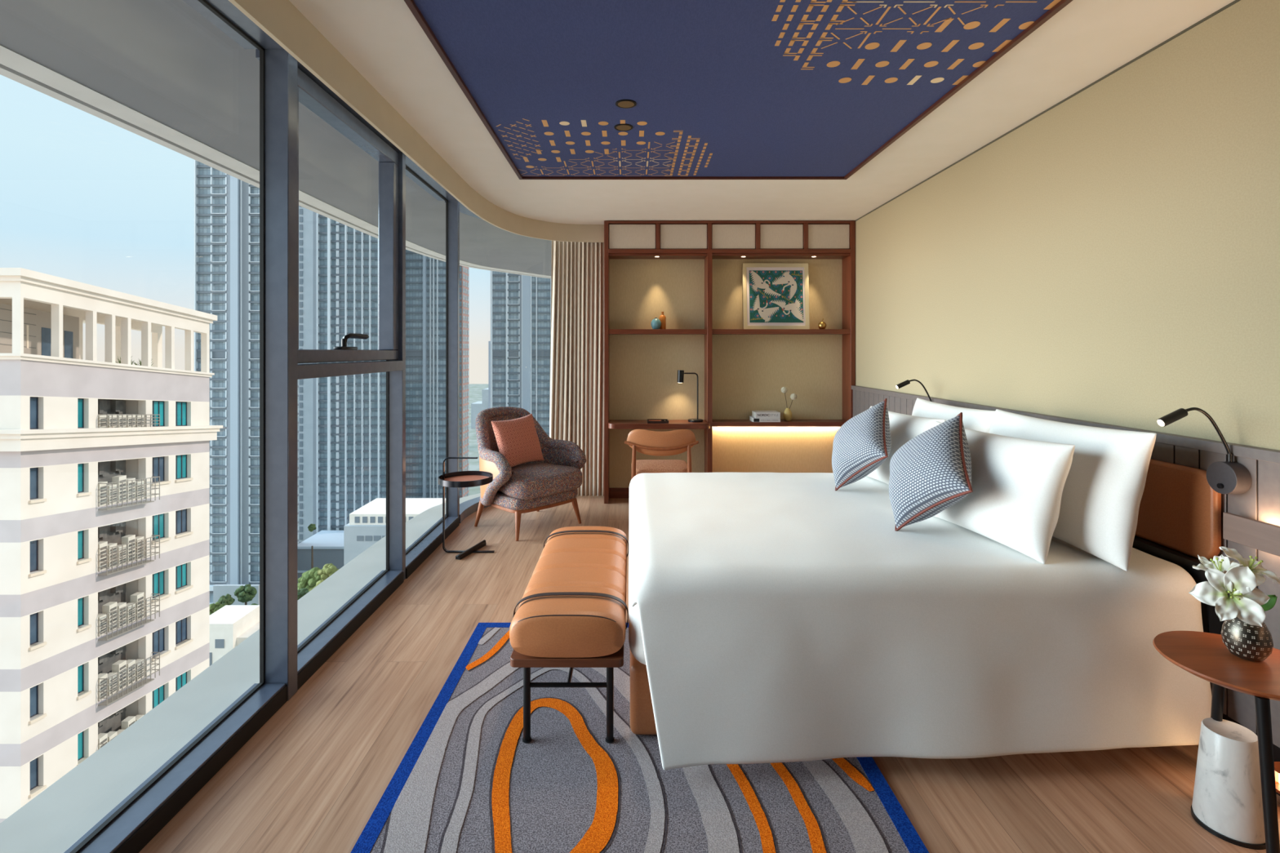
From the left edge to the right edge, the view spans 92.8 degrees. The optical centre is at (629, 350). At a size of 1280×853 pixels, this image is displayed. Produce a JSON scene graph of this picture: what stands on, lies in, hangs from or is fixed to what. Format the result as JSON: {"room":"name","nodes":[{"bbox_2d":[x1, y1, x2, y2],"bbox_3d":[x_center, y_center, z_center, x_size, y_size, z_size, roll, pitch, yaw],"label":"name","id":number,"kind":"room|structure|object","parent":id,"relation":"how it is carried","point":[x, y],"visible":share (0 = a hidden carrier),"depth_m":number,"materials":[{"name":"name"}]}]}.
{"room":"hotel room","nodes":[
{"label":"hotel room","id":0,"kind":"room"},
{"bbox_2d":[138,495,1279,852],"bbox_3d":[0.430,1.556,1.950,3.740,0.200,8.900,0,0,0],"label":"floor","id":1,"kind":"structure","parent":0,"point":[313,777],"depth_m":2.12,"materials":[{"name":"brown wood"}]},
{"bbox_2d":[0,493,480,852],"bbox_3d":[-1.595,1.706,2.215,1.560,0.500,9.423,0,0,9],"label":"window sill","id":2,"kind":"structure","parent":1,"relation":"attached to","point":[56,818],"depth_m":2.30,"materials":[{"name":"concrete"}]},
{"bbox_2d":[63,0,297,852],"bbox_3d":[-1.500,-0.044,1.968,0.200,3.000,1.275,0,0,0],"label":"window","id":3,"kind":"structure","parent":2,"relation":"on","point":[133,823],"depth_m":2.53,"materials":[{"name":"metal"}]},
{"bbox_2d":[255,48,404,690],"bbox_3d":[-1.500,-0.044,3.221,0.200,3.000,1.233,0,0,0],"label":"window","id":4,"kind":"structure","parent":2,"relation":"on","point":[320,645],"depth_m":3.29,"materials":[{"name":"metal"}]},
{"bbox_2d":[388,151,459,579],"bbox_3d":[-1.500,-0.044,4.489,0.200,3.000,1.302,0,0,0],"label":"window","id":5,"kind":"structure","parent":2,"relation":"on","point":[424,546],"depth_m":4.27,"materials":[{"name":"metal"}]},
{"bbox_2d":[444,200,491,523],"bbox_3d":[-0.997,-0.044,5.874,1.819,3.000,0.532,0,0,-41],"label":"window","id":6,"kind":"structure","parent":2,"relation":"on","point":[467,508],"depth_m":5.46,"materials":[{"name":"metal"}]},
{"bbox_2d":[437,457,494,559],"bbox_3d":[-1.175,1.112,4.382,0.391,0.688,0.387,0,0,0],"label":"side table","id":7,"kind":"object","parent":1,"relation":"on","point":[460,478],"visible":1,"depth_m":4.39,"materials":[{"name":"black metal"}]},
{"bbox_2d":[437,471,493,487],"bbox_3d":[-1.180,0.920,4.380,0.382,0.042,0.382,0,0,0],"label":"tray","id":8,"kind":"object","parent":7,"relation":"on","point":[460,478],"depth_m":4.39,"materials":[{"name":"metal"}]},
{"bbox_2d":[474,406,586,541],"bbox_3d":[-0.881,0.977,5.129,0.863,0.965,0.876,0,0,43],"label":"armchair","id":9,"kind":"object","parent":1,"relation":"on","point":[553,481],"visible":0.91,"depth_m":4.90,"materials":[{"name":"grey fabric"}]},
{"bbox_2d":[491,413,543,467],"bbox_3d":[-0.932,0.756,5.095,0.206,0.425,0.436,0,0,40],"label":"cushion","id":10,"kind":"object","parent":9,"relation":"on","point":[517,439],"visible":0.95,"depth_m":5.03,"materials":[{"name":"fabric"}]},
{"bbox_2d":[497,462,582,499],"bbox_3d":[-0.796,1.048,5.049,0.629,0.191,0.670,0,0,43],"label":"seat cushion","id":11,"kind":"object","parent":9,"relation":"on","point":[527,481],"depth_m":4.82,"materials":[{"name":"fabric"}]},
{"bbox_2d":[350,622,928,852],"bbox_3d":[0.029,1.450,2.071,1.667,0.012,2.342,0,0,0],"label":"rug","id":12,"kind":"object","parent":1,"relation":"on","point":[468,781],"visible":0.79,"depth_m":2.01,"materials":[{"name":"carpet"}]},
{"bbox_2d":[509,526,628,742],"bbox_3d":[-0.228,1.192,2.760,0.444,0.505,1.147,0,0,0],"label":"bench","id":13,"kind":"object","parent":12,"relation":"on","point":[571,613],"visible":1,"depth_m":2.25,"materials":[{"name":"brown leather"}]},
{"bbox_2d":[509,526,626,657],"bbox_3d":[-0.228,1.028,2.760,0.425,0.160,1.147,0,0,0],"label":"seat cushion","id":14,"kind":"object","parent":13,"relation":"on","point":[572,604],"depth_m":2.35,"materials":[{"name":"orange leather"}]},
{"bbox_2d":[628,458,1224,770],"bbox_3d":[1.058,0.940,3.139,2.198,1.008,2.222,0,0,0],"label":"bed","id":15,"kind":"object","parent":12,"relation":"on","point":[774,617],"visible":0.85,"depth_m":2.15,"materials":[{"name":"white fabric"}]},
{"bbox_2d":[831,398,891,490],"bbox_3d":[1.306,0.531,3.444,0.304,0.527,0.532,0,0,-32],"label":"throw cushion","id":16,"kind":"object","parent":15,"relation":"on","point":[862,443],"visible":1,"depth_m":3.34,"materials":[{"name":"fabric"}]},
{"bbox_2d":[866,405,946,484],"bbox_3d":[1.555,0.576,3.600,0.238,0.428,0.803,0,0,-5],"label":"pillow","id":17,"kind":"object","parent":15,"relation":"on","point":[904,428],"visible":0.21,"depth_m":3.44,"materials":[{"name":"white fabric"}]},
{"bbox_2d":[888,412,973,531],"bbox_3d":[1.305,0.531,2.663,0.309,0.527,0.522,0,0,-34],"label":"throw cushion","id":18,"kind":"object","parent":15,"relation":"on","point":[931,473],"visible":1,"depth_m":2.57,"materials":[{"name":"fabric"}]},
{"bbox_2d":[911,397,995,433],"bbox_3d":[1.867,0.551,3.620,0.229,0.475,0.909,0,0,0],"label":"pillow","id":19,"kind":"object","parent":15,"relation":"on","point":[976,420],"visible":0.23,"depth_m":3.48,"materials":[{"name":"white fabric"}]},
{"bbox_2d":[933,421,1075,564],"bbox_3d":[1.532,0.571,2.659,0.249,0.438,0.802,0,0,-9],"label":"pillow","id":20,"kind":"object","parent":15,"relation":"on","point":[1017,484],"visible":0.6,"depth_m":2.39,"materials":[{"name":"white fabric"}]},
{"bbox_2d":[989,408,1156,571],"bbox_3d":[1.811,0.541,2.630,0.233,0.494,0.909,0,0,-2],"label":"pillow","id":21,"kind":"object","parent":15,"relation":"on","point":[1104,487],"visible":0.58,"depth_m":2.30,"materials":[{"name":"white fabric"}]},
{"bbox_2d":[624,429,698,479],"bbox_3d":[0.258,1.048,5.192,0.610,0.818,0.550,0,0,0],"label":"desk chair","id":22,"kind":"object","parent":1,"relation":"on","point":[645,442],"visible":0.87,"depth_m":4.96,"materials":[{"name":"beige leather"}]},
{"bbox_2d":[604,220,855,503],"bbox_3d":[0.950,0.108,5.875,2.392,2.695,0.350,0,0,0],"label":"shelving unit","id":23,"kind":"object","parent":1,"relation":"on","point":[690,272],"visible":0.94,"depth_m":6.04,"materials":[{"name":"red wood"}]},
{"bbox_2d":[650,317,661,328],"bbox_3d":[0.253,-0.266,5.900,0.100,0.116,0.100,0,0,0],"label":"jar","id":24,"kind":"object","parent":23,"relation":"on","point":[655,323],"visible":0.92,"depth_m":5.87,"materials":[{"name":"teal ceramic"}]},
{"bbox_2d":[647,418,668,423],"bbox_3d":[0.265,0.669,5.800,0.200,0.024,0.148,0,0,0],"label":"desk tray","id":25,"kind":"object","parent":23,"relation":"on","point":[649,420],"visible":1,"depth_m":5.73,"materials":[{"name":"brown"}]},
{"bbox_2d":[658,311,666,328],"bbox_3d":[0.318,-0.294,5.945,0.066,0.174,0.066,0,0,0],"label":"bottle vase","id":26,"kind":"object","parent":23,"relation":"on","point":[662,317],"visible":0.81,"depth_m":5.92,"materials":[{"name":"ceramic"}]},
{"bbox_2d":[677,369,702,422],"bbox_3d":[0.580,0.433,5.880,0.248,0.496,0.144,0,0,0],"label":"desk lamp","id":27,"kind":"object","parent":23,"relation":"on","point":[681,373],"visible":1,"depth_m":5.87,"materials":[{"name":"black metal"}]},
{"bbox_2d":[749,416,780,422],"bbox_3d":[1.301,0.658,5.890,0.258,0.038,0.201,0,0,0],"label":"book","id":28,"kind":"object","parent":23,"relation":"on","point":[751,418],"visible":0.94,"depth_m":5.79,"materials":[{"name":"white paper"}]},
{"bbox_2d":[751,410,780,417],"bbox_3d":[1.312,0.613,5.890,0.236,0.053,0.191,0,0,0],"label":"book","id":29,"kind":"object","parent":28,"relation":"on","point":[756,414],"visible":1,"depth_m":5.79,"materials":[{"name":"white paper"}]},
{"bbox_2d":[742,262,809,328],"bbox_3d":[1.430,-0.534,5.977,0.645,0.655,0.077,0,0,0],"label":"framed picture","id":30,"kind":"object","parent":23,"relation":"on","point":[775,295],"visible":1,"depth_m":5.97,"materials":[{"name":"beige"}]},
{"bbox_2d":[749,270,803,322],"bbox_3d":[1.435,-0.534,5.975,0.526,0.515,0.003,0,-4,0],"label":"print","id":31,"kind":"object","parent":30,"relation":"attached to","point":[775,295],"depth_m":5.97,"materials":[{"name":"teal"}]},
{"bbox_2d":[782,408,792,421],"bbox_3d":[1.528,0.615,5.900,0.086,0.125,0.086,0,0,0],"label":"vase","id":32,"kind":"object","parent":23,"relation":"on","point":[787,415],"visible":1,"depth_m":5.87,"materials":[{"name":"gold ceramic"}]},
{"bbox_2d":[817,318,826,328],"bbox_3d":[1.862,-0.262,5.900,0.078,0.108,0.078,0,0,0],"label":"brass ornament","id":33,"kind":"object","parent":23,"relation":"on","point":[822,325],"visible":0.96,"depth_m":5.87,"materials":[{"name":"brown"}]},
{"bbox_2d":[1152,631,1279,852],"bbox_3d":[1.775,1.179,1.774,0.394,0.558,0.410,0,0,0],"label":"bedside table","id":34,"kind":"object","parent":1,"relation":"on","point":[1234,797],"visible":0.99,"depth_m":1.80,"materials":[{"name":"brown wood"}]},
{"bbox_2d":[1221,617,1273,661],"bbox_3d":[1.812,0.837,1.790,0.109,0.126,0.109,0,0,0],"label":"flower vase","id":35,"kind":"object","parent":34,"relation":"on","point":[1245,641],"visible":0.8,"depth_m":1.76,"materials":[{"name":"grey metal"}]},
{"bbox_2d":[1191,554,1243,573],"bbox_3d":[1.739,0.702,1.800,0.115,0.180,0.104,0,0,-35],"label":"lily","id":36,"kind":"object","parent":35,"relation":"in","point":[1220,562],"visible":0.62,"depth_m":1.82,"materials":[{"name":"white plant"}]},
{"bbox_2d":[1188,566,1270,626],"bbox_3d":[1.726,0.701,1.733,0.176,0.183,0.122,0,0,0],"label":"lily","id":37,"kind":"object","parent":35,"relation":"in","point":[1247,600],"visible":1,"depth_m":1.72,"materials":[{"name":"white plant"}]},
{"bbox_2d":[1219,546,1279,586],"bbox_3d":[1.833,0.694,1.796,0.142,0.196,0.144,0,0,-20],"label":"lily","id":38,"kind":"object","parent":35,"relation":"in","point":[1255,566],"visible":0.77,"depth_m":1.80,"materials":[{"name":"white plant"}]},
{"bbox_2d":[1261,595,1277,611],"bbox_3d":[1.858,0.740,1.788,0.058,0.057,0.026,0,0,42],"label":"leaf","id":39,"kind":"object","parent":35,"relation":"in","point":[1271,602],"visible":0.51,"depth_m":1.78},
{"bbox_2d":[288,0,1235,224],"bbox_3d":[0.545,-1.394,1.950,3.510,0.300,8.900,0,0,0],"label":"ceiling","id":40,"kind":"structure","parent":0,"point":[1086,41],"depth_m":3.27,"materials":[{"name":"white paint"}]},
{"bbox_2d":[0,0,551,275],"bbox_3d":[-1.028,-1.494,4.365,3.466,0.300,15.730,0,0,0],"label":"trim","id":41,"kind":"structure","parent":40,"relation":"attached to","point":[163,60],"depth_m":3.12,"materials":[{"name":"fabric"}]},
{"bbox_2d":[0,44,551,278],"bbox_3d":[-2.345,-1.492,4.747,2.738,0.305,16.411,0,0,12],"label":"trim","id":42,"kind":"structure","parent":41,"relation":"attached to","point":[15,66],"depth_m":3.68,"materials":[{"name":"metal"}]},
{"bbox_2d":[228,0,604,242],"bbox_3d":[-1.141,-1.208,1.804,0.829,0.272,8.574,0,0,6],"label":"trim","id":43,"kind":"structure","parent":40,"relation":"attached to","point":[280,20],"depth_m":2.90,"materials":[{"name":"beige paint"}]},
{"bbox_2d":[404,0,1072,179],"bbox_3d":[0.379,-1.233,2.764,2.335,0.022,3.175,0,0,0],"label":"ceiling panel","id":44,"kind":"object","parent":40,"relation":"attached to","point":[720,89],"visible":1,"depth_m":2.72,"materials":[{"name":"paint"}]},
{"bbox_2d":[613,124,632,131],"bbox_3d":[-0.035,-1.236,3.370,0.104,0.005,0.104,0,0,0],"label":"recessed light","id":45,"kind":"object","parent":44,"relation":"attached to","point":[622,127],"visible":1,"depth_m":3.37,"materials":[{"name":"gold metal"}]},
{"bbox_2d":[615,99,636,108],"bbox_3d":[-0.020,-1.236,3.050,0.104,0.005,0.104,0,0,0],"label":"recessed light","id":46,"kind":"object","parent":44,"relation":"attached to","point":[624,104],"visible":1,"depth_m":3.04,"materials":[{"name":"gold metal"}]},
{"bbox_2d":[855,0,1279,450],"bbox_3d":[2.225,0.106,1.950,0.150,2.700,8.900,0,0,0],"label":"wall","id":47,"kind":"structure","parent":0,"point":[1112,257],"depth_m":2.73,"materials":[{"name":"paint"}]},
{"bbox_2d":[895,379,932,401],"bbox_3d":[1.986,0.349,4.238,0.268,0.302,0.112,0,0,0],"label":"reading lamp","id":48,"kind":"object","parent":47,"relation":"attached to","point":[898,386],"visible":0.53,"depth_m":4.24,"materials":[{"name":"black metal"}]},
{"bbox_2d":[855,0,1240,221],"bbox_3d":[2.148,-1.239,1.650,0.003,0.010,8.300,0,0,0],"label":"trim","id":49,"kind":"structure","parent":47,"relation":"attached to","point":[1235,1],"depth_m":2.85,"materials":[{"name":"brown"}]},
{"bbox_2d":[851,385,1279,795],"bbox_3d":[2.128,0.892,1.650,0.044,1.127,8.300,0,0,0],"label":"wall panel","id":50,"kind":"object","parent":47,"relation":"attached to","point":[1261,502],"depth_m":2.13,"materials":[{"name":"black"}]},
{"bbox_2d":[1156,407,1251,493],"bbox_3d":[1.986,0.349,2.132,0.268,0.302,0.112,0,0,0],"label":"reading lamp","id":51,"kind":"object","parent":47,"relation":"attached to","point":[1228,477],"visible":1,"depth_m":2.12,"materials":[{"name":"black metal"}]},
{"bbox_2d":[1222,512,1279,556],"bbox_3d":[2.089,0.606,1.232,0.062,0.092,1.765,0,0,0],"label":"board","id":52,"kind":"object","parent":47,"relation":"attached to","point":[1252,533],"visible":1,"depth_m":2.02,"materials":[{"name":"brown"}]},
{"bbox_2d":[1274,761,1279,794],"bbox_3d":[2.099,1.379,1.930,0.049,0.075,0.120,0,0,0],"label":"night light","id":53,"kind":"object","parent":47,"relation":"attached to","point":[1277,764],"visible":0.25,"depth_m":1.98,"materials":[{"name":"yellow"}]},
{"bbox_3d":[1.026,0.106,6.830,2.549,3.300,1.540,0,0,0],"label":"wall","id":54,"kind":"structure","parent":0,"visible":0},
{"bbox_2d":[549,240,604,496],"bbox_3d":[-0.528,0.144,6.075,0.572,2.600,0.052,0,0,0],"label":"curtain","id":55,"kind":"object","parent":54,"relation":"hanging from","point":[576,409],"visible":0.82,"depth_m":6.07,"materials":[{"name":"fabric"}]},
{"label":"outside","id":56,"kind":"structure","parent":0,"visible":0},
{"bbox_2d":[468,383,488,495],"bbox_3d":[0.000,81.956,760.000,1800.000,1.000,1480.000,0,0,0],"label":"ground","id":57,"kind":"structure","parent":56,"point":[474,389],"depth_m":575.61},
{"bbox_2d":[0,267,222,822],"bbox_3d":[-35.225,40.224,34.900,14.550,88.144,13.900,0,0,0],"label":"apartment block","id":58,"kind":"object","parent":57,"relation":"on","point":[55,454],"visible":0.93,"depth_m":32.08,"materials":[{"name":"beige concrete"}]},
{"bbox_2d":[97,613,106,636],"bbox_3d":[-28.712,14.853,33.010,0.415,1.050,0.500,0,0,0],"label":"air conditioner","id":59,"kind":"object","parent":58,"relation":"attached to","point":[100,616],"visible":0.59,"depth_m":32.92,"materials":[{"name":"grey"}]},
{"bbox_2d":[97,414,106,427],"bbox_3d":[-28.712,3.828,33.010,0.415,0.680,0.500,0,0,0],"label":"air conditioner","id":60,"kind":"object","parent":58,"relation":"on","point":[99,415],"visible":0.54,"depth_m":32.93,"materials":[{"name":"grey"}]},
{"bbox_2d":[97,541,107,571],"bbox_3d":[-28.712,11.143,33.010,0.415,1.490,0.500,0,0,0],"label":"air conditioner","id":61,"kind":"object","parent":58,"relation":"attached to","point":[101,544],"visible":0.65,"depth_m":32.95,"materials":[{"name":"grey"}]},
{"bbox_2d":[97,673,107,701],"bbox_3d":[-28.712,18.233,33.010,0.415,1.270,0.500,0,0,0],"label":"air conditioner","id":62,"kind":"object","parent":58,"relation":"attached to","point":[100,682],"visible":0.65,"depth_m":32.95,"materials":[{"name":"grey"}]},
{"bbox_2d":[97,481,107,506],"bbox_3d":[-28.712,7.763,33.010,0.415,1.270,0.500,0,0,0],"label":"air conditioner","id":63,"kind":"object","parent":58,"relation":"attached to","point":[100,486],"visible":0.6,"depth_m":32.92,"materials":[{"name":"grey"}]},
{"bbox_2d":[97,733,107,749],"bbox_3d":[-28.712,21.613,33.010,0.415,1.490,0.500,0,0,0],"label":"air conditioner","id":64,"kind":"object","parent":58,"relation":"attached to","point":[102,737],"visible":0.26,"depth_m":32.99,"materials":[{"name":"grey"}]},
{"bbox_2d":[102,601,116,631],"bbox_3d":[-28.712,14.699,33.635,0.415,1.490,0.500,0,0,0],"label":"air conditioner","id":65,"kind":"object","parent":58,"relation":"attached to","point":[110,606],"visible":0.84,"depth_m":33.51,"materials":[{"name":"grey"}]},
{"bbox_2d":[107,542,116,568],"bbox_3d":[-28.712,11.319,33.635,0.415,1.270,0.500,0,0,0],"label":"air conditioner","id":66,"kind":"object","parent":58,"relation":"attached to","point":[110,544],"visible":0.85,"depth_m":33.60,"materials":[{"name":"grey"}]},
{"bbox_2d":[107,672,116,696],"bbox_3d":[-28.712,18.409,33.635,0.415,1.050,0.500,0,0,0],"label":"air conditioner","id":67,"kind":"object","parent":58,"relation":"attached to","point":[114,677],"visible":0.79,"depth_m":33.60,"materials":[{"name":"grey"}]},
{"bbox_2d":[107,484,116,505],"bbox_3d":[-28.712,7.939,33.635,0.415,1.050,0.500,0,0,0],"label":"air conditioner","id":68,"kind":"object","parent":58,"relation":"attached to","point":[109,486],"visible":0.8,"depth_m":33.60,"materials":[{"name":"grey"}]},
{"bbox_2d":[107,414,116,427],"bbox_3d":[-28.712,3.894,33.635,0.415,0.680,0.500,0,0,0],"label":"air conditioner","id":69,"kind":"object","parent":58,"relation":"on","point":[109,420],"visible":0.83,"depth_m":33.60,"materials":[{"name":"grey"}]},
{"bbox_2d":[107,731,116,742],"bbox_3d":[-28.712,21.789,33.635,0.415,1.270,0.500,0,0,0],"label":"air conditioner","id":70,"kind":"object","parent":58,"relation":"attached to","point":[111,735],"visible":0.09,"depth_m":33.62,"materials":[{"name":"grey"}]},
{"bbox_2d":[111,660,126,690],"bbox_3d":[-28.712,18.256,34.260,0.415,1.490,0.500,0,0,0],"label":"air conditioner","id":71,"kind":"object","parent":58,"relation":"attached to","point":[118,666],"visible":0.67,"depth_m":34.14,"materials":[{"name":"grey"}]},
{"bbox_2d":[111,475,126,503],"bbox_3d":[-28.712,7.786,34.260,0.415,1.490,0.500,0,0,0],"label":"air conditioner","id":72,"kind":"object","parent":58,"relation":"attached to","point":[120,477],"visible":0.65,"depth_m":34.14,"materials":[{"name":"grey"}]},
{"bbox_2d":[115,414,126,427],"bbox_3d":[-28.712,3.961,34.260,0.415,0.680,0.500,0,0,0],"label":"air conditioner","id":73,"kind":"object","parent":58,"relation":"on","point":[118,415],"visible":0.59,"depth_m":34.16,"materials":[{"name":"grey"}]},
{"bbox_2d":[116,602,126,627],"bbox_3d":[-28.712,14.876,34.260,0.415,1.270,0.500,0,0,0],"label":"air conditioner","id":74,"kind":"object","parent":58,"relation":"attached to","point":[119,605],"visible":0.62,"depth_m":34.16,"materials":[{"name":"grey"}]},
{"bbox_2d":[117,544,126,565],"bbox_3d":[-28.712,11.496,34.260,0.415,1.050,0.500,0,0,0],"label":"air conditioner","id":75,"kind":"object","parent":58,"relation":"attached to","point":[119,548],"visible":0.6,"depth_m":34.16,"materials":[{"name":"grey"}]},
{"bbox_2d":[120,534,135,563],"bbox_3d":[-28.712,11.343,34.885,0.415,1.490,0.500,0,0,0],"label":"air conditioner","id":76,"kind":"object","parent":58,"relation":"attached to","point":[129,538],"visible":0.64,"depth_m":34.77,"materials":[{"name":"grey"}]},
{"bbox_2d":[120,715,135,729],"bbox_3d":[-28.712,21.813,34.885,0.415,1.490,0.500,0,0,0],"label":"air conditioner","id":77,"kind":"object","parent":58,"relation":"attached to","point":[127,722],"visible":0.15,"depth_m":34.71,"materials":[{"name":"grey"}]},
{"bbox_2d":[125,478,135,502],"bbox_3d":[-28.712,7.963,34.885,0.415,1.270,0.500,0,0,0],"label":"air conditioner","id":78,"kind":"object","parent":58,"relation":"attached to","point":[127,479],"visible":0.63,"depth_m":34.83,"materials":[{"name":"grey"}]},
{"bbox_2d":[126,659,135,685],"bbox_3d":[-28.712,18.433,34.885,0.415,1.270,0.500,0,0,0],"label":"air conditioner","id":79,"kind":"object","parent":58,"relation":"attached to","point":[130,663],"visible":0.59,"depth_m":34.83,"materials":[{"name":"grey"}]},
{"bbox_2d":[126,602,135,623],"bbox_3d":[-28.712,15.053,34.885,0.415,1.050,0.500,0,0,0],"label":"air conditioner","id":80,"kind":"object","parent":58,"relation":"attached to","point":[128,603],"visible":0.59,"depth_m":34.91,"materials":[{"name":"grey"}]},
{"bbox_2d":[128,414,135,426],"bbox_3d":[-28.712,4.028,34.885,0.415,0.680,0.500,0,0,0],"label":"air conditioner","id":81,"kind":"object","parent":58,"relation":"on","point":[129,415],"visible":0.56,"depth_m":34.83,"materials":[{"name":"grey"}]},
{"bbox_2d":[130,591,143,620],"bbox_3d":[-28.712,14.900,35.510,0.415,1.490,0.500,0,0,0],"label":"air conditioner","id":82,"kind":"object","parent":58,"relation":"attached to","point":[139,596],"visible":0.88,"depth_m":35.39,"materials":[{"name":"grey"}]},
{"bbox_2d":[135,536,143,560],"bbox_3d":[-28.712,11.520,35.510,0.415,1.270,0.500,0,0,0],"label":"air conditioner","id":83,"kind":"object","parent":58,"relation":"attached to","point":[137,538],"visible":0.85,"depth_m":35.45,"materials":[{"name":"grey"}]},
{"bbox_2d":[135,658,143,680],"bbox_3d":[-28.712,18.610,35.510,0.415,1.050,0.500,0,0,0],"label":"air conditioner","id":84,"kind":"object","parent":58,"relation":"attached to","point":[139,665],"visible":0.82,"depth_m":35.47,"materials":[{"name":"grey"}]},
{"bbox_2d":[135,480,143,500],"bbox_3d":[-28.712,8.140,35.510,0.415,1.050,0.500,0,0,0],"label":"air conditioner","id":85,"kind":"object","parent":58,"relation":"attached to","point":[139,482],"visible":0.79,"depth_m":35.45,"materials":[{"name":"grey"}]},
{"bbox_2d":[135,414,143,426],"bbox_3d":[-28.712,4.095,35.510,0.415,0.680,0.500,0,0,0],"label":"air conditioner","id":86,"kind":"object","parent":58,"relation":"on","point":[138,415],"visible":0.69,"depth_m":35.45,"materials":[{"name":"grey"}]},
{"bbox_2d":[209,602,224,614],"bbox_3d":[-117.118,76.261,172.031,4.929,10.391,4.839,0,0,0],"label":"tree","id":87,"kind":"object","parent":57,"relation":"on","point":[215,606],"visible":0.42,"depth_m":171.19,"materials":[{"name":"green plant"}]},
{"bbox_2d":[217,593,235,605],"bbox_3d":[-118.099,76.288,177.865,4.608,10.335,3.938,0,0,0],"label":"tree","id":88,"kind":"object","parent":57,"relation":"on","point":[227,599],"visible":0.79,"depth_m":177.25,"materials":[{"name":"green plant"}]},
{"bbox_2d":[209,604,259,666],"bbox_3d":[-73.968,65.356,114.470,8.600,32.200,9.060,0,0,0],"label":"house","id":89,"kind":"structure","parent":57,"relation":"on","point":[230,625],"depth_m":111.18,"materials":[{"name":"grey"}]},
{"bbox_2d":[213,584,259,604],"bbox_3d":[-121.612,76.956,188.500,13.932,9.000,1.000,0,0,0],"label":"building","id":90,"kind":"structure","parent":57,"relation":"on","point":[219,590],"depth_m":188.02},
{"bbox_2d":[234,584,257,604],"bbox_3d":[-114.763,75.669,181.962,6.250,11.574,5.870,0,0,0],"label":"tree","id":91,"kind":"object","parent":57,"relation":"on","point":[246,593],"visible":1,"depth_m":180.64,"materials":[{"name":"green plant"}]},
{"bbox_2d":[194,160,298,604],"bbox_3d":[-126.402,-7.214,201.250,27.420,177.340,15.500,0,0,0],"label":"glass tower","id":92,"kind":"structure","parent":57,"relation":"on","point":[227,206],"depth_m":194.98,"materials":[{"name":"grey"}]},
{"bbox_2d":[297,587,309,600],"bbox_3d":[-89.406,73.043,165.405,6.560,16.826,6.333,0,0,0],"label":"tree","id":93,"kind":"object","parent":57,"relation":"on","point":[300,593],"visible":0.19,"depth_m":164.47,"materials":[{"name":"green plant"}]},
{"bbox_2d":[298,205,312,543],"bbox_3d":[-130.607,-6.044,249.925,16.500,175.000,20.150,0,0,0],"label":"tower","id":94,"kind":"structure","parent":57,"relation":"on","point":[305,215],"depth_m":240.01,"materials":[{"name":"grey"}]},
{"bbox_2d":[297,566,321,590],"bbox_3d":[-91.684,71.924,176.213,8.993,19.063,7.679,0,0,0],"label":"tree","id":95,"kind":"object","parent":57,"relation":"on","point":[308,579],"visible":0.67,"depth_m":173.89,"materials":[{"name":"green plant"}]},
{"bbox_2d":[307,523,315,568],"bbox_3d":[-104.268,69.138,200.050,2.433,24.636,2.601,0,0,0],"label":"tree","id":96,"kind":"object","parent":57,"relation":"on","point":[311,527],"visible":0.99,"depth_m":199.75,"materials":[{"name":"green plant"}]},
{"bbox_2d":[297,530,343,588],"bbox_3d":[-81.304,73.556,213.700,63.000,15.800,18.600,0,0,0],"label":"podium","id":97,"kind":"object","parent":57,"relation":"on","point":[328,545],"visible":0.12,"depth_m":204.99,"materials":[{"name":"grey"}]},
{"bbox_2d":[317,563,338,580],"bbox_3d":[-84.647,70.842,172.214,5.994,21.227,5.969,0,0,0],"label":"tree","id":98,"kind":"object","parent":57,"relation":"on","point":[327,570],"visible":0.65,"depth_m":170.07,"materials":[{"name":"green plant"}]},
{"bbox_2d":[312,211,386,535],"bbox_3d":[-102.656,-7.214,231.250,30.527,177.340,15.500,0,0,0],"label":"glass tower","id":99,"kind":"structure","parent":57,"relation":"on","point":[349,411],"depth_m":225.03,"materials":[{"name":"grey"}]},
{"bbox_2d":[343,497,445,565],"bbox_3d":[-66.196,62.956,174.950,22.500,37.000,20.100,0,0,0],"label":"building","id":100,"kind":"structure","parent":57,"relation":"on","point":[366,526],"depth_m":165.88,"materials":[{"name":"grey"}]},
{"bbox_2d":[405,249,445,497],"bbox_3d":[-85.045,-6.044,256.250,23.875,175.000,15.500,0,0,0],"label":"glass tower","id":101,"kind":"structure","parent":57,"relation":"on","point":[425,276],"depth_m":250.61,"materials":[{"name":"grey"}]},
{"bbox_2d":[459,265,468,497],"bbox_3d":[-78.190,-6.044,275.440,8.120,175.000,11.120,0,0,0],"label":"tower","id":102,"kind":"structure","parent":57,"relation":"on","point":[464,271],"depth_m":272.30,"materials":[{"name":"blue glass"}]},
{"bbox_2d":[471,401,481,428],"bbox_3d":[-160.571,68.442,655.000,12.571,26.027,30.000,0,0,0],"label":"building","id":103,"kind":"structure","parent":57,"relation":"on","point":[476,407],"depth_m":639.95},
{"bbox_2d":[481,387,488,410],"bbox_3d":[-117.857,56.576,515.000,7.143,49.760,30.000,0,0,0],"label":"building","id":104,"kind":"structure","parent":57,"relation":"on","point":[484,392],"depth_m":499.98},
{"bbox_2d":[488,341,490,408],"bbox_3d":[-68.571,38.317,315.000,2.143,86.277,30.000,0,0,0],"label":"building","id":105,"kind":"structure","parent":57,"relation":"on","point":[489,342],"depth_m":300.01,"materials":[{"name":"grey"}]},
{"bbox_2d":[490,271,551,436],"bbox_3d":[-37.277,-7.214,256.250,41.732,177.340,15.500,0,0,0],"label":"glass tower","id":106,"kind":"structure","parent":57,"relation":"on","point":[521,304],"depth_m":250.06,"materials":[{"name":"grey"}]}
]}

